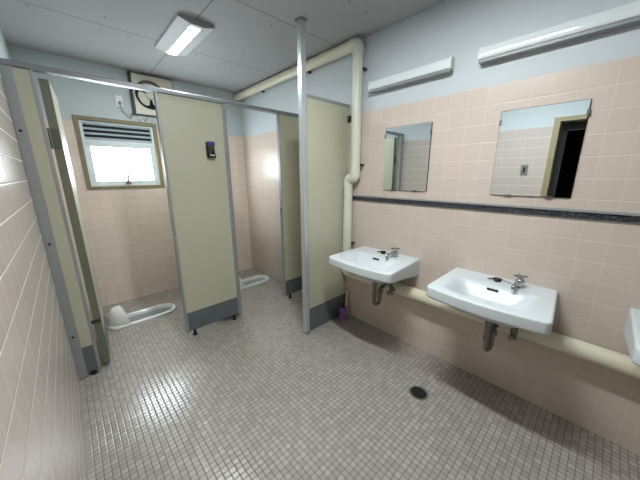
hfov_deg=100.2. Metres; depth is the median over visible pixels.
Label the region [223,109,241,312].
door
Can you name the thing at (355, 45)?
drain pipe
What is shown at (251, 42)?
ceiling
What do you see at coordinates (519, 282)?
faucet
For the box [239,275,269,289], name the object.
toilet
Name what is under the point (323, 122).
privacy screen
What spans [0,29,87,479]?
wall
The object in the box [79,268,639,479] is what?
floor
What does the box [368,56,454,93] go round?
wall lamp
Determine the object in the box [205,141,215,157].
coat hook
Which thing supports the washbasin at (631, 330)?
attached to the wall at (593, 266)
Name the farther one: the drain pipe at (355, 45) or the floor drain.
the drain pipe at (355, 45)
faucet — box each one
[385,247,399,257]
[511,273,527,289]
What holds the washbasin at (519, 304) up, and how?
attached to the wall at (593, 266)
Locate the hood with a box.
[107,305,130,326]
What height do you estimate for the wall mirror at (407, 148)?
0.485 m
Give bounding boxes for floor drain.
[409,386,428,400]
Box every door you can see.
[38,78,109,363]
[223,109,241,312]
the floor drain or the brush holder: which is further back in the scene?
the brush holder
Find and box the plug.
[487,277,511,283]
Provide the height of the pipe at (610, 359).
0.150 m
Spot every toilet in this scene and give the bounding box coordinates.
[91,303,175,330]
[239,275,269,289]
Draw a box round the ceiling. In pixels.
[0,0,445,92]
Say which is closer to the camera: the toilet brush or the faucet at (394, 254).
the faucet at (394, 254)
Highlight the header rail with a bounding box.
[0,58,298,117]
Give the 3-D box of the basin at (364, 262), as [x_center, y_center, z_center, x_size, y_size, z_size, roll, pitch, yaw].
[0.420,0.222,2.143,0.503,0.163,0.586,-13,19,-42]
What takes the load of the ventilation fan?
attached to the wall at (129, 230)
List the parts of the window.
sash, pane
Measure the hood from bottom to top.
0.160 m
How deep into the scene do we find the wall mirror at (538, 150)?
1.47 m
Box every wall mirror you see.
[383,122,432,191]
[490,99,591,197]
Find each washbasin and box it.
[329,246,419,305]
[426,267,557,351]
[623,308,639,366]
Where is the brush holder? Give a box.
[340,305,346,319]
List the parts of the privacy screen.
post, edge trim, kick plate, trim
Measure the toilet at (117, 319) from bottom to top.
0.293 m
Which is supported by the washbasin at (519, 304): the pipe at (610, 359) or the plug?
the plug
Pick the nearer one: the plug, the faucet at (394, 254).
the plug
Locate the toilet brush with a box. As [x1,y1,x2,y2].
[345,289,347,315]
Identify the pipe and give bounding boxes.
[234,37,366,251]
[342,270,639,378]
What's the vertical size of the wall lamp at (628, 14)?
0.086 m
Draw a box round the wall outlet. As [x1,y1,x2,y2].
[114,95,122,107]
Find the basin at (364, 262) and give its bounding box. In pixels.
[329,246,419,282]
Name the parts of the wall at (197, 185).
edge trim, kick plate, edge trim, kick plate, edge trim, edge trim, kick plate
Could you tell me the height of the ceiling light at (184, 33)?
0.038 m
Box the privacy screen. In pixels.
[295,16,350,334]
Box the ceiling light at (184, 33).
[154,13,214,55]
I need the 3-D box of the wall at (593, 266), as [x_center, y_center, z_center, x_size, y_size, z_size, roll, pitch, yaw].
[0.660,-0.358,2.205,0.120,2.481,5.182,-13,19,-42]
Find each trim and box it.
[352,196,639,222]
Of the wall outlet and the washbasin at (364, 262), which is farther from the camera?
the wall outlet
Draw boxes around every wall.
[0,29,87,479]
[0,64,301,378]
[7,45,251,310]
[241,0,639,454]
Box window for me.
[72,115,164,189]
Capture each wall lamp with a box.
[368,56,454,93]
[478,0,639,64]
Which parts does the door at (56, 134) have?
edge trim, kick plate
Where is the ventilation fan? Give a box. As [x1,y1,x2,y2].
[127,71,172,116]
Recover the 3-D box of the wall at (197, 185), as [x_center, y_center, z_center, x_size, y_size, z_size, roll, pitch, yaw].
[-0.975,-0.150,2.382,2.096,2.006,0.048,-13,19,-42]
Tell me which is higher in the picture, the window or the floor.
the window
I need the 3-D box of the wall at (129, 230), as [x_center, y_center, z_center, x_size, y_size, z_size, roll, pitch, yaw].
[-1.932,-0.595,3.215,2.236,2.481,0.120,-13,19,-42]
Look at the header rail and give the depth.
1.80 m
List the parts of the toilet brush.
handle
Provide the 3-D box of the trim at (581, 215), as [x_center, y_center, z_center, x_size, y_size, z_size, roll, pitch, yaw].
[1.286,-0.150,1.480,0.022,0.034,2.985,-13,19,-42]
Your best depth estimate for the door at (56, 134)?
1.83 m
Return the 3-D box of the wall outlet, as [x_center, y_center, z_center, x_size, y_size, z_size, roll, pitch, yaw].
[-2.087,-1.436,2.769,0.064,0.116,0.010,-13,19,-42]

